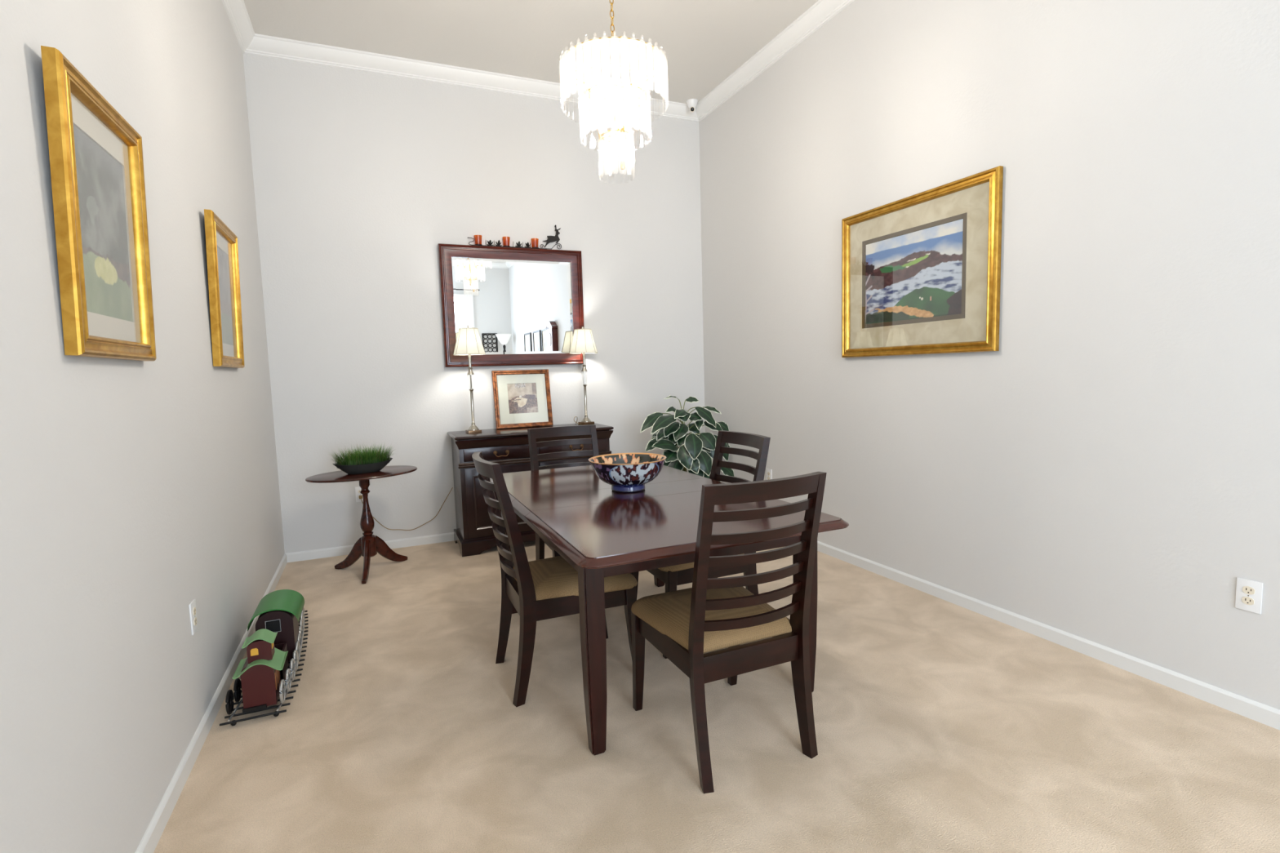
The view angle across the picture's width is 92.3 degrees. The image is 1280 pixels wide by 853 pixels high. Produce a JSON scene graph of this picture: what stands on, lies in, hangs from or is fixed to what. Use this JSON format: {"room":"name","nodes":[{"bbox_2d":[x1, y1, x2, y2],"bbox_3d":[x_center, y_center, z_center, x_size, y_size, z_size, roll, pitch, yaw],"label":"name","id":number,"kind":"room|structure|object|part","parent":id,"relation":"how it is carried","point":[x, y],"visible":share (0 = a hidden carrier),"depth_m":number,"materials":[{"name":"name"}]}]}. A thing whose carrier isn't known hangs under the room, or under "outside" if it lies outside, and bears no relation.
{"room":"dining room","nodes":[
{"label":"dining room","id":0,"kind":"room"},
{"bbox_2d":[0,0,284,852],"bbox_3d":[-1.013,-0.509,0.397,0.140,3.658,8.570,-4,6,-23],"label":"wall","id":1,"kind":"structure","parent":0,"point":[132,492],"depth_m":1.75,"materials":[{"name":"white paint"}]},
{"bbox_2d":[40,45,156,360],"bbox_3d":[-1.465,-0.542,1.695,0.054,0.705,0.555,-4,6,-23],"label":"framed picture","id":2,"kind":"object","parent":1,"relation":"attached to","point":[96,161],"visible":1,"depth_m":1.64,"materials":[{"name":"gold metal"}]},
{"bbox_2d":[73,124,133,321],"bbox_3d":[-1.476,-0.536,1.691,0.001,0.464,0.364,-2,5,-23],"label":"art print","id":3,"kind":"object","parent":2,"relation":"attached to","point":[100,186],"depth_m":1.69},
{"bbox_2d":[188,598,198,635],"bbox_3d":[-1.664,0.710,2.292,0.008,0.116,0.072,-4,6,-23],"label":"wall outlet","id":4,"kind":"object","parent":1,"relation":"attached to","point":[193,608],"visible":1,"depth_m":2.28,"materials":[{"name":"white plastic"}]},
{"bbox_2d":[192,607,195,615],"bbox_3d":[-1.662,0.690,2.291,0.003,0.029,0.033,-4,6,-23],"label":"receptacle","id":5,"kind":"object","parent":4,"relation":"attached to","point":[193,608],"depth_m":2.29,"materials":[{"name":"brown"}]},
{"bbox_2d":[193,617,196,626],"bbox_3d":[-1.661,0.729,2.295,0.003,0.029,0.033,-4,6,-23],"label":"receptacle","id":6,"kind":"object","parent":4,"relation":"attached to","point":[194,618],"depth_m":2.29,"materials":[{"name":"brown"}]},
{"bbox_2d":[135,553,287,852],"bbox_3d":[-0.890,1.273,0.590,0.013,0.068,8.570,-4,6,-23],"label":"baseboard","id":7,"kind":"structure","parent":1,"relation":"attached to","point":[156,828],"depth_m":2.16,"materials":[{"name":"white paint"}]},
{"bbox_2d":[204,208,244,368],"bbox_3d":[-2.059,-0.649,3.057,0.054,0.705,0.555,-4,6,-23],"label":"framed picture","id":8,"kind":"object","parent":1,"relation":"attached to","point":[221,243],"visible":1,"depth_m":3.04,"materials":[{"name":"gold metal"}]},
{"bbox_2d":[217,246,233,345],"bbox_3d":[-2.070,-0.644,3.053,0.001,0.464,0.364,-2,5,-23],"label":"art print","id":9,"kind":"object","parent":8,"relation":"attached to","point":[223,258],"depth_m":3.09},
{"bbox_2d":[222,0,254,53],"bbox_3d":[-0.958,-2.287,0.280,0.092,0.101,8.570,-4,6,-23],"label":"trim","id":10,"kind":"structure","parent":1,"relation":"attached to","point":[236,10],"depth_m":3.89,"materials":[{"name":"white paint"}]},
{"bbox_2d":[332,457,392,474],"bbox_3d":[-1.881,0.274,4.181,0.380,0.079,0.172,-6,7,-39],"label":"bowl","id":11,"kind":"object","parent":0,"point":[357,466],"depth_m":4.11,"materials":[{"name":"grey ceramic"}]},
{"bbox_2d":[242,53,705,553],"bbox_3d":[-1.062,-0.939,5.104,3.817,3.658,0.140,-4,6,-23],"label":"wall","id":12,"kind":"structure","parent":0,"point":[359,177],"depth_m":4.76,"materials":[{"name":"white paint"}]},
{"bbox_2d":[355,486,363,502],"bbox_3d":[-2.125,0.515,4.674,0.072,0.116,0.008,-4,6,-23],"label":"wall outlet","id":13,"kind":"object","parent":12,"relation":"attached to","point":[358,489],"visible":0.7,"depth_m":4.67,"materials":[{"name":"white plastic"}]},
{"bbox_2d":[285,532,453,562],"bbox_3d":[-0.980,0.854,5.197,3.537,0.068,0.013,-4,6,-23],"label":"baseboard","id":14,"kind":"structure","parent":12,"relation":"attached to","point":[445,537],"depth_m":4.67,"materials":[{"name":"white paint"}]},
{"bbox_2d":[243,33,698,122],"bbox_3d":[-1.068,-2.700,4.836,3.537,0.101,0.092,-4,6,-23],"label":"trim","id":15,"kind":"structure","parent":12,"relation":"attached to","point":[261,45],"depth_m":4.64,"materials":[{"name":"white paint"}]},
{"bbox_2d":[437,243,584,367],"bbox_3d":[-1.016,-0.975,5.015,1.155,0.950,0.047,-4,6,-23],"label":"wall mirror","id":16,"kind":"object","parent":12,"relation":"attached to","point":[526,305],"visible":0.91,"depth_m":5.01,"materials":[{"name":"red wood"}]},
{"bbox_2d":[451,257,573,354],"bbox_3d":[-1.019,-0.975,5.022,0.971,0.766,0.006,-4,6,-23],"label":"mirror glass","id":17,"kind":"object","parent":16,"relation":"attached to","point":[517,305],"depth_m":5.02,"materials":[{"name":"white"}]},
{"bbox_2d":[468,224,561,248],"bbox_3d":[-1.007,-1.552,4.975,0.764,0.204,0.060,-4,6,-23],"label":"candle holder","id":18,"kind":"object","parent":16,"relation":"on","point":[550,238],"visible":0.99,"depth_m":5.03,"materials":[{"name":"black metal"}]},
{"bbox_2d":[244,0,817,103],"bbox_3d":[0.618,-2.495,0.951,3.817,0.100,8.850,-4,6,-23],"label":"ceiling","id":19,"kind":"structure","parent":0,"point":[704,42],"depth_m":4.20,"materials":[{"name":"white paint"}]},
{"bbox_2d":[559,0,668,181],"bbox_3d":[-0.128,-1.872,2.807,0.498,1.435,0.498,-4,6,-23],"label":"chandelier","id":20,"kind":"object","parent":19,"relation":"hanging from","point":[638,91],"visible":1,"depth_m":2.82,"materials":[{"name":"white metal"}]},
{"bbox_3d":[-0.225,-1.554,2.762,0.032,0.074,0.030,-4,6,-23],"label":"candle bulb","id":21,"kind":"part","parent":20,"relation":"part of","materials":[{"name":"white glass"}]},
{"bbox_2d":[587,88,592,99],"bbox_3d":[-0.224,-1.498,2.767,0.022,0.038,0.021,-4,6,-23],"label":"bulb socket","id":22,"kind":"object","parent":20,"relation":"attached to","point":[591,91],"depth_m":2.76,"materials":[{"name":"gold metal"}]},
{"bbox_2d":[587,102,592,111],"bbox_3d":[-0.235,-1.509,2.896,0.022,0.038,0.021,-4,6,-23],"label":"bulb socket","id":23,"kind":"object","parent":20,"relation":"attached to","point":[589,107],"depth_m":2.89,"materials":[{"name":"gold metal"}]},
{"bbox_3d":[-0.184,-1.413,2.852,0.032,0.074,0.030,-4,6,-23],"label":"candle bulb","id":24,"kind":"part","parent":20,"relation":"part of","materials":[{"name":"white glass"}]},
{"bbox_2d":[598,129,602,139],"bbox_3d":[-0.183,-1.356,2.857,0.022,0.038,0.021,-4,6,-23],"label":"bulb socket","id":25,"kind":"object","parent":20,"relation":"attached to","point":[600,136],"depth_m":2.85,"materials":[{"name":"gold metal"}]},
{"bbox_3d":[-0.130,-1.576,2.965,0.032,0.074,0.030,-4,6,-23],"label":"candle bulb","id":26,"kind":"part","parent":20,"relation":"part of","materials":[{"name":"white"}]},
{"bbox_3d":[-0.135,-2.127,2.784,0.017,0.834,0.017,0,6,22],"label":"chain","id":27,"kind":"part","parent":20,"relation":"part of","materials":[{"name":"gold metal"}]},
{"bbox_3d":[-0.117,-1.498,2.841,0.028,0.450,0.027,-4,6,-23],"label":"stem","id":28,"kind":"part","parent":20,"relation":"part of","materials":[{"name":"gold metal"}]},
{"bbox_3d":[-0.107,-1.553,2.706,0.032,0.074,0.030,-4,6,-23],"label":"candle bulb","id":29,"kind":"part","parent":20,"relation":"part of","materials":[{"name":"white glass"}]},
{"bbox_2d":[613,84,618,93],"bbox_3d":[-0.106,-1.496,2.712,0.022,0.038,0.021,-4,6,-23],"label":"bulb socket","id":30,"kind":"object","parent":20,"relation":"attached to","point":[615,86],"depth_m":2.70,"materials":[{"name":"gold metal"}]},
{"bbox_3d":[-0.083,-1.282,2.873,0.032,0.074,0.030,-4,6,-23],"label":"candle bulb","id":31,"kind":"part","parent":20,"relation":"part of","materials":[{"name":"white glass"}]},
{"bbox_3d":[-0.082,-1.410,2.787,0.032,0.074,0.030,-4,6,-23],"label":"candle bulb","id":32,"kind":"part","parent":20,"relation":"part of","materials":[{"name":"white glass"}]},
{"bbox_2d":[619,124,624,133],"bbox_3d":[-0.080,-1.353,2.793,0.022,0.038,0.021,-4,6,-23],"label":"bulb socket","id":33,"kind":"object","parent":20,"relation":"attached to","point":[622,126],"depth_m":2.78,"materials":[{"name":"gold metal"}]},
{"bbox_2d":[620,160,625,169],"bbox_3d":[-0.081,-1.226,2.878,0.022,0.038,0.021,-4,6,-23],"label":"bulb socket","id":34,"kind":"object","parent":20,"relation":"attached to","point":[622,163],"depth_m":2.87,"materials":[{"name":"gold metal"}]},
{"bbox_2d":[622,133,626,143],"bbox_3d":[-0.075,-1.365,2.913,0.022,0.038,0.021,-4,6,-23],"label":"bulb socket","id":35,"kind":"object","parent":20,"relation":"attached to","point":[624,139],"depth_m":2.90,"materials":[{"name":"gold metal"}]},
{"bbox_3d":[-0.077,-1.421,2.908,0.032,0.074,0.030,-4,6,-23],"label":"candle bulb","id":36,"kind":"part","parent":20,"relation":"part of","materials":[{"name":"white glass"}]},
{"bbox_3d":[-0.012,-1.574,2.909,0.032,0.074,0.030,-4,6,-23],"label":"candle bulb","id":37,"kind":"part","parent":20,"relation":"part of","materials":[{"name":"white glass"}]},
{"bbox_2d":[635,102,639,111],"bbox_3d":[-0.011,-1.517,2.914,0.022,0.038,0.021,-4,6,-23],"label":"bulb socket","id":38,"kind":"object","parent":20,"relation":"attached to","point":[637,105],"depth_m":2.91,"materials":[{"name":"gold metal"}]},
{"bbox_3d":[-0.001,-1.562,2.780,0.032,0.074,0.030,-4,6,-23],"label":"candle bulb","id":39,"kind":"part","parent":20,"relation":"part of","materials":[{"name":"white glass"}]},
{"bbox_2d":[637,89,642,99],"bbox_3d":[0.001,-1.506,2.785,0.022,0.038,0.021,-4,6,-23],"label":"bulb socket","id":40,"kind":"object","parent":20,"relation":"attached to","point":[640,97],"depth_m":2.78,"materials":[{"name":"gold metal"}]},
{"bbox_2d":[686,98,697,112],"bbox_3d":[0.458,-2.795,5.374,0.100,0.100,0.100,-4,6,-23],"label":"security camera","id":41,"kind":"object","parent":19,"relation":"attached to","point":[691,103],"visible":1,"depth_m":5.34,"materials":[{"name":"white plastic"}]},
{"bbox_2d":[153,541,1279,852],"bbox_3d":[0.727,1.246,1.293,3.817,0.100,8.850,-4,6,-23],"label":"floor","id":42,"kind":"structure","parent":0,"point":[941,726],"depth_m":2.16,"materials":[{"name":"carpet"}]},
{"bbox_2d":[219,589,308,726],"bbox_3d":[-1.744,0.956,2.913,0.272,0.326,1.160,-4,6,-23],"label":"train","id":43,"kind":"object","parent":42,"relation":"on","point":[277,640],"visible":1,"depth_m":2.49,"materials":[{"name":"brown wood"}]},
{"bbox_3d":[-1.811,1.092,2.896,0.041,0.008,1.156,-4,6,-24],"label":"rail","id":44,"kind":"part","parent":43,"relation":"part of","materials":[{"name":"silver metal"}]},
{"bbox_3d":[-1.462,1.016,2.470,0.002,0.070,0.040,-4,6,-23],"label":"panel","id":45,"kind":"part","parent":43,"relation":"part of","materials":[{"name":"brown wood"}]},
{"bbox_3d":[-1.485,1.012,2.522,0.002,0.070,0.045,-4,6,-23],"label":"panel","id":46,"kind":"part","parent":43,"relation":"part of","materials":[{"name":"brown wood"}]},
{"bbox_3d":[-1.661,1.081,2.960,0.041,0.008,1.156,-4,6,-24],"label":"rail","id":47,"kind":"part","parent":43,"relation":"part of","materials":[{"name":"silver metal"}]},
{"bbox_3d":[-1.478,1.055,2.603,0.008,0.007,0.271,-4,6,-20],"label":"rod","id":48,"kind":"part","parent":43,"relation":"part of","materials":[{"name":"silver metal"}]},
{"bbox_3d":[-1.649,1.023,3.001,0.008,0.007,0.200,-4,6,-26],"label":"rod","id":49,"kind":"part","parent":43,"relation":"part of","materials":[{"name":"silver metal"}]},
{"bbox_2d":[305,465,417,583],"bbox_3d":[-1.870,0.658,4.210,0.697,0.691,0.539,-4,6,-23],"label":"pedestal table","id":50,"kind":"object","parent":42,"relation":"on","point":[369,544],"visible":0.97,"depth_m":4.20,"materials":[{"name":"brown wood"}]},
{"bbox_3d":[-2.009,0.884,4.281,0.286,0.236,0.036,0,5,15],"label":"splayed leg","id":51,"kind":"part","parent":50,"relation":"part of","materials":[{"name":"brown wood"}]},
{"bbox_2d":[329,443,394,474],"bbox_3d":[-1.885,0.210,4.177,0.474,0.208,0.289,-6,7,-41],"label":"grass planter","id":52,"kind":"object","parent":50,"relation":"on","point":[364,462],"visible":1,"depth_m":4.13,"materials":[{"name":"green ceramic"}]},
{"bbox_3d":[-1.831,0.895,4.107,0.036,0.236,0.286,-3,5,-15],"label":"splayed leg","id":53,"kind":"part","parent":50,"relation":"part of","materials":[{"name":"brown wood"}]},
{"bbox_3d":[-1.788,0.870,4.363,0.036,0.236,0.286,2,6,35],"label":"splayed leg","id":54,"kind":"part","parent":50,"relation":"part of","materials":[{"name":"brown wood"}]},
{"bbox_2d":[447,422,613,556],"bbox_3d":[-0.858,0.463,4.933,1.230,0.887,0.510,-4,6,-23],"label":"sideboard","id":55,"kind":"object","parent":42,"relation":"on","point":[473,534],"visible":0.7,"depth_m":4.59,"materials":[{"name":"brown wood"}]},
{"bbox_2d":[359,487,453,530],"bbox_3d":[-1.807,0.660,4.796,0.686,0.315,0.044,-4,6,-23],"label":"power cord","id":56,"kind":"object","parent":55,"relation":"hanging from","point":[360,496],"visible":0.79,"depth_m":4.82,"materials":[{"name":"black plastic"}]},
{"bbox_2d":[453,324,485,433],"bbox_3d":[-1.291,-0.360,4.687,0.223,0.822,0.223,-5,6,-29],"label":"table lamp","id":57,"kind":"object","parent":55,"relation":"on","point":[468,342],"visible":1,"depth_m":4.61,"materials":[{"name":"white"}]},
{"bbox_3d":[-1.299,-0.644,4.661,0.218,0.197,0.218,-5,6,-29],"label":"lamp shade","id":58,"kind":"part","parent":57,"relation":"part of","materials":[{"name":"fabric"}]},
{"bbox_3d":[-1.036,0.199,4.589,0.545,0.090,0.014,-4,6,-23],"label":"drawer","id":59,"kind":"part","parent":55,"relation":"part of","materials":[{"name":"brown wood"}]},
{"bbox_3d":[-0.758,0.810,4.755,1.214,0.026,0.022,-4,6,-23],"label":"plinth moulding","id":60,"kind":"part","parent":55,"relation":"part of","materials":[{"name":"brown wood"}]},
{"bbox_3d":[-1.025,0.552,4.623,0.549,0.516,0.012,-4,6,-23],"label":"door","id":61,"kind":"part","parent":55,"relation":"part of","materials":[{"name":"brown wood"}]},
{"bbox_3d":[-1.020,0.553,4.614,0.439,0.406,0.009,-4,6,-23],"label":"panel moulding","id":62,"kind":"part","parent":55,"relation":"part of","materials":[{"name":"brown wood"}]},
{"bbox_3d":[-1.029,0.201,4.572,0.120,0.046,0.025,-4,6,-23],"label":"bail handle","id":63,"kind":"part","parent":55,"relation":"part of","materials":[{"name":"gold metal"}]},
{"bbox_2d":[491,368,553,429],"bbox_3d":[-0.965,-0.229,5.064,0.470,0.472,0.098,-4,6,-23],"label":"framed picture","id":64,"kind":"object","parent":55,"relation":"on","point":[522,397],"visible":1,"depth_m":5.06,"materials":[{"name":"brown wood"}]},
{"bbox_2d":[506,382,537,413],"bbox_3d":[-0.968,-0.234,5.071,0.239,0.247,0.001,-4,-3,-23],"label":"art print","id":65,"kind":"object","parent":64,"relation":"attached to","point":[522,397],"depth_m":5.07},
{"bbox_3d":[-0.778,0.100,4.688,1.222,0.066,0.026,-4,6,-23],"label":"frieze moulding","id":66,"kind":"part","parent":55,"relation":"part of","materials":[{"name":"brown wood"}]},
{"bbox_3d":[-0.776,0.252,4.708,1.198,0.040,0.014,-4,6,-23],"label":"waist moulding","id":67,"kind":"part","parent":55,"relation":"part of","materials":[{"name":"brown wood"}]},
{"bbox_3d":[-0.510,0.517,4.844,0.549,0.516,0.012,-4,6,-23],"label":"door","id":68,"kind":"part","parent":55,"relation":"part of","materials":[{"name":"brown wood"}]},
{"bbox_3d":[-0.518,0.163,4.812,0.545,0.090,0.014,-4,6,-23],"label":"drawer","id":69,"kind":"part","parent":55,"relation":"part of","materials":[{"name":"brown wood"}]},
{"bbox_3d":[-0.493,0.164,4.803,0.120,0.046,0.025,-4,6,-23],"label":"bail handle","id":70,"kind":"part","parent":55,"relation":"part of","materials":[{"name":"gold metal"}]},
{"bbox_2d":[569,326,597,425],"bbox_3d":[-0.465,-0.427,5.158,0.223,0.822,0.223,-1,5,7],"label":"table lamp","id":71,"kind":"object","parent":55,"relation":"on","point":[583,340],"visible":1,"depth_m":5.08,"materials":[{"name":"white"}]},
{"bbox_3d":[-0.474,-0.712,5.132,0.218,0.197,0.218,-6,7,-37],"label":"lamp shade","id":72,"kind":"part","parent":71,"relation":"part of","materials":[{"name":"fabric"}]},
{"bbox_2d":[471,451,637,706],"bbox_3d":[-0.382,0.603,2.711,0.636,0.985,0.488,-4,6,-23],"label":"dining chair","id":73,"kind":"object","parent":42,"relation":"on","point":[545,588],"visible":0.83,"depth_m":2.52,"materials":[{"name":"brown wood"}]},
{"bbox_3d":[-0.652,0.161,2.558,0.076,0.060,0.405,-4,6,-23],"label":"rail","id":74,"kind":"part","parent":73,"relation":"part of","materials":[{"name":"brown wood"}]},
{"bbox_3d":[-0.657,0.602,2.813,0.158,0.985,0.046,-4,6,-23],"label":"post","id":75,"kind":"part","parent":73,"relation":"part of","materials":[{"name":"brown wood"}]},
{"bbox_3d":[-0.495,0.631,2.442,0.158,0.985,0.046,-4,6,-23],"label":"post","id":76,"kind":"part","parent":73,"relation":"part of","materials":[{"name":"brown wood"}]},
{"bbox_3d":[-0.533,0.737,2.656,0.026,0.087,0.372,-4,6,-23],"label":"rail","id":77,"kind":"part","parent":73,"relation":"part of","materials":[{"name":"brown wood"}]},
{"bbox_2d":[512,555,637,600],"bbox_3d":[-0.307,0.647,2.747,0.464,0.075,0.488,-4,6,-23],"label":"seat cushion","id":78,"kind":"object","parent":73,"relation":"on","point":[554,579],"depth_m":2.59,"materials":[{"name":"fabric"}]},
{"bbox_3d":[-0.244,0.732,2.551,0.410,0.081,0.022,-4,6,-22],"label":"rail","id":79,"kind":"part","parent":73,"relation":"part of","materials":[{"name":"brown wood"}]},
{"bbox_3d":[-0.202,0.854,3.047,0.072,0.415,0.044,-4,6,-23],"label":"leg","id":80,"kind":"part","parent":73,"relation":"part of","materials":[{"name":"brown wood"}]},
{"bbox_3d":[-0.029,0.885,2.650,0.072,0.415,0.044,-4,6,-23],"label":"leg","id":81,"kind":"part","parent":73,"relation":"part of","materials":[{"name":"brown wood"}]},
{"bbox_2d":[527,424,599,559],"bbox_3d":[-0.370,0.512,3.700,0.488,0.985,0.636,-4,6,-23],"label":"dining chair","id":82,"kind":"object","parent":42,"relation":"on","point":[549,432],"visible":0.15,"depth_m":3.89,"materials":[{"name":"brown wood"}]},
{"bbox_3d":[-0.640,0.510,3.813,0.046,0.985,0.158,-4,6,-23],"label":"post","id":83,"kind":"part","parent":82,"relation":"part of","materials":[{"name":"brown wood"}]},
{"bbox_3d":[-0.537,0.646,3.576,0.022,0.081,0.410,-4,6,-22],"label":"rail","id":84,"kind":"part","parent":82,"relation":"part of","materials":[{"name":"brown wood"}]},
{"bbox_3d":[-0.448,0.830,3.382,0.044,0.415,0.072,-4,6,-23],"label":"leg","id":85,"kind":"part","parent":82,"relation":"part of","materials":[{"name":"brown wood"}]},
{"bbox_3d":[-0.495,0.032,3.914,0.405,0.060,0.076,-4,6,-23],"label":"rail","id":86,"kind":"part","parent":82,"relation":"part of","materials":[{"name":"brown wood"}]},
{"bbox_3d":[-0.269,0.484,3.973,0.046,0.985,0.158,-4,6,-23],"label":"post","id":87,"kind":"part","parent":82,"relation":"part of","materials":[{"name":"brown wood"}]},
{"bbox_2d":[489,465,848,755],"bbox_3d":[-0.048,0.688,2.997,1.078,0.746,1.892,-4,6,-23],"label":"dining table","id":88,"kind":"object","parent":42,"relation":"on","point":[600,531],"visible":0.62,"depth_m":2.33,"materials":[{"name":"brown wood"}]},
{"bbox_3d":[-0.718,0.685,3.408,0.073,0.714,0.073,-4,6,-23],"label":"table leg","id":89,"kind":"part","parent":88,"relation":"part of","materials":[{"name":"brown wood"}]},
{"bbox_3d":[-0.160,0.786,2.128,0.073,0.714,0.073,-4,6,-23],"label":"table leg","id":90,"kind":"part","parent":88,"relation":"part of","materials":[{"name":"brown wood"}]},
{"bbox_2d":[588,453,666,493],"bbox_3d":[-0.059,0.232,3.014,0.383,0.157,0.383,-4,6,-23],"label":"porcelain bowl","id":91,"kind":"object","parent":88,"relation":"on","point":[626,473],"visible":1,"depth_m":2.91,"materials":[{"name":"ceramic"}]},
{"bbox_3d":[0.111,0.629,3.764,0.073,0.714,0.073,-4,6,-23],"label":"table leg","id":92,"kind":"part","parent":88,"relation":"part of","materials":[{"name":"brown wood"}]},
{"bbox_3d":[0.668,0.730,2.484,0.073,0.714,0.073,-4,6,-23],"label":"table leg","id":93,"kind":"part","parent":88,"relation":"part of","materials":[{"name":"brown wood"}]},
{"bbox_2d":[640,395,734,481],"bbox_3d":[0.405,0.289,5.181,0.854,1.114,0.501,-2,5,-8],"label":"potted plant","id":94,"kind":"object","parent":42,"relation":"on","point":[667,433],"visible":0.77,"depth_m":5.03,"materials":[{"name":"green plant"}]},
{"bbox_2d":[630,430,770,658],"bbox_3d":[0.301,0.546,3.122,0.636,0.985,0.488,-4,6,-23],"label":"dining chair","id":95,"kind":"object","parent":42,"relation":"on","point":[672,576],"visible":0.31,"depth_m":3.01,"materials":[{"name":"brown wood"}]},
{"bbox_3d":[-0.036,0.832,3.235,0.072,0.415,0.044,-4,6,-23],"label":"leg","id":96,"kind":"part","parent":95,"relation":"part of","materials":[{"name":"brown wood"}]},
{"bbox_3d":[0.058,0.678,3.027,0.024,0.083,0.392,-4,6,-23],"label":"rail","id":97,"kind":"part","parent":95,"relation":"part of","materials":[{"name":"brown wood"}]},
{"bbox_3d":[0.137,0.863,2.838,0.072,0.415,0.044,-4,6,-23],"label":"leg","id":98,"kind":"part","parent":95,"relation":"part of","materials":[{"name":"brown wood"}]},
{"bbox_2d":[657,553,744,572],"bbox_3d":[0.228,0.600,3.095,0.464,0.075,0.488,-4,6,-23],"label":"seat cushion","id":99,"kind":"object","parent":95,"relation":"on","point":[686,567],"depth_m":2.82,"materials":[{"name":"fabric"}]},
{"bbox_3d":[0.337,0.681,2.918,0.410,0.081,0.022,-4,6,-24],"label":"rail","id":100,"kind":"part","parent":95,"relation":"part of","materials":[{"name":"brown wood"}]},
{"bbox_3d":[0.414,0.518,3.391,0.158,0.985,0.046,-4,6,-23],"label":"post","id":101,"kind":"part","parent":95,"relation":"part of","materials":[{"name":"brown wood"}]},
{"bbox_3d":[0.544,0.068,3.191,0.076,0.060,0.405,-4,6,-23],"label":"rail","id":102,"kind":"part","parent":95,"relation":"part of","materials":[{"name":"brown wood"}]},
{"bbox_3d":[0.575,0.547,3.020,0.158,0.985,0.046,-4,6,-23],"label":"post","id":103,"kind":"part","parent":95,"relation":"part of","materials":[{"name":"brown wood"}]},
{"bbox_2d":[631,471,826,794],"bbox_3d":[0.296,0.632,2.185,0.488,0.985,0.636,-4,6,-23],"label":"dining chair","id":104,"kind":"object","parent":42,"relation":"on","point":[714,614],"visible":1,"depth_m":2.00,"materials":[{"name":"brown wood"}]},
{"bbox_3d":[-0.007,0.909,2.384,0.044,0.415,0.072,-4,6,-23],"label":"leg","id":105,"kind":"part","parent":104,"relation":"part of","materials":[{"name":"brown wood"}]},
{"bbox_3d":[0.084,0.757,2.164,0.022,0.081,0.410,-4,6,-24],"label":"rail","id":106,"kind":"part","parent":104,"relation":"part of","materials":[{"name":"brown wood"}]},
{"bbox_3d":[0.195,0.660,1.912,0.046,0.985,0.158,-4,6,-23],"label":"post","id":107,"kind":"part","parent":104,"relation":"part of","materials":[{"name":"brown wood"}]},
{"bbox_2d":[631,586,791,653],"bbox_3d":[0.266,0.675,2.264,0.488,0.075,0.464,-4,6,-23],"label":"seat cushion","id":108,"kind":"object","parent":104,"relation":"on","point":[667,615],"depth_m":2.14,"materials":[{"name":"fabric"}]},
{"bbox_3d":[0.391,0.881,2.555,0.044,0.415,0.072,-4,6,-23],"label":"leg","id":109,"kind":"part","parent":104,"relation":"part of","materials":[{"name":"brown wood"}]},
{"bbox_3d":[0.367,0.767,2.043,0.372,0.087,0.026,-4,6,-23],"label":"rail","id":110,"kind":"part","parent":104,"relation":"part of","materials":[{"name":"brown wood"}]},
{"bbox_3d":[0.394,0.192,1.887,0.405,0.060,0.076,-4,6,-23],"label":"rail","id":111,"kind":"part","parent":104,"relation":"part of","materials":[{"name":"brown wood"}]},
{"bbox_3d":[0.566,0.634,2.072,0.046,0.985,0.158,-4,6,-23],"label":"post","id":112,"kind":"part","parent":104,"relation":"part of","materials":[{"name":"brown wood"}]},
{"bbox_2d":[698,0,1279,710],"bbox_3d":[2.358,-0.740,1.847,0.140,3.658,8.570,-4,6,-23],"label":"wall","id":113,"kind":"structure","parent":0,"point":[1108,475],"depth_m":2.81,"materials":[{"name":"white paint"}]},
{"bbox_2d":[766,468,772,479],"bbox_3d":[1.034,0.398,4.919,0.008,0.116,0.072,-4,6,-23],"label":"wall outlet","id":114,"kind":"object","parent":113,"relation":"attached to","point":[769,472],"visible":0.85,"depth_m":4.91,"materials":[{"name":"white plastic"}]},
{"bbox_2d":[695,0,854,122],"bbox_3d":[2.200,-2.503,1.639,0.092,0.101,8.570,-4,6,-23],"label":"trim","id":115,"kind":"structure","parent":113,"relation":"attached to","point":[820,13],"depth_m":4.46,"materials":[{"name":"white paint"}]},
{"bbox_2d":[841,165,1003,357],"bbox_3d":[1.538,-0.856,3.502,0.035,0.888,1.085,-4,6,-23],"label":"framed picture","id":116,"kind":"object","parent":113,"relation":"attached to","point":[921,272],"visible":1,"depth_m":3.40,"materials":[{"name":"gold"}]},
{"bbox_2d":[865,218,963,324],"bbox_3d":[1.545,-0.859,3.517,0.001,0.534,0.734,-4,6,-23],"label":"art print","id":117,"kind":"object","parent":116,"relation":"attached to","point":[917,274],"depth_m":3.48},
{"bbox_2d":[817,541,1279,730],"bbox_3d":[2.340,1.051,1.980,0.013,0.068,8.570,-4,6,-23],"label":"baseboard","id":118,"kind":"structure","parent":113,"relation":"attached to","point":[1260,713],"depth_m":2.75,"materials":[{"name":"white paint"}]},
{"bbox_2d":[1235,577,1262,614],"bbox_3d":[2.207,0.613,2.227,0.008,0.116,0.072,-4,6,-23],"label":"wall outlet","id":119,"kind":"object","parent":113,"relation":"attached to","point":[1249,593],"visible":1,"depth_m":2.22,"materials":[{"name":"white plastic"}]},
{"bbox_2d":[1241,596,1253,604],"bbox_3d":[2.205,0.632,2.227,0.003,0.029,0.033,-4,6,-23],"label":"receptacle","id":120,"kind":"object","parent":119,"relation":"attached to","point":[1245,600],"depth_m":2.23,"materials":[{"name":"brown"}]},
{"bbox_2d":[1242,586,1254,595],"bbox_3d":[2.204,0.594,2.224,0.003,0.029,0.033,-4,6,-23],"label":"receptacle","id":121,"kind":"object","parent":119,"relation":"attached to","point":[1246,590],"depth_m":2.22,"materials":[{"name":"brown"}]}
]}

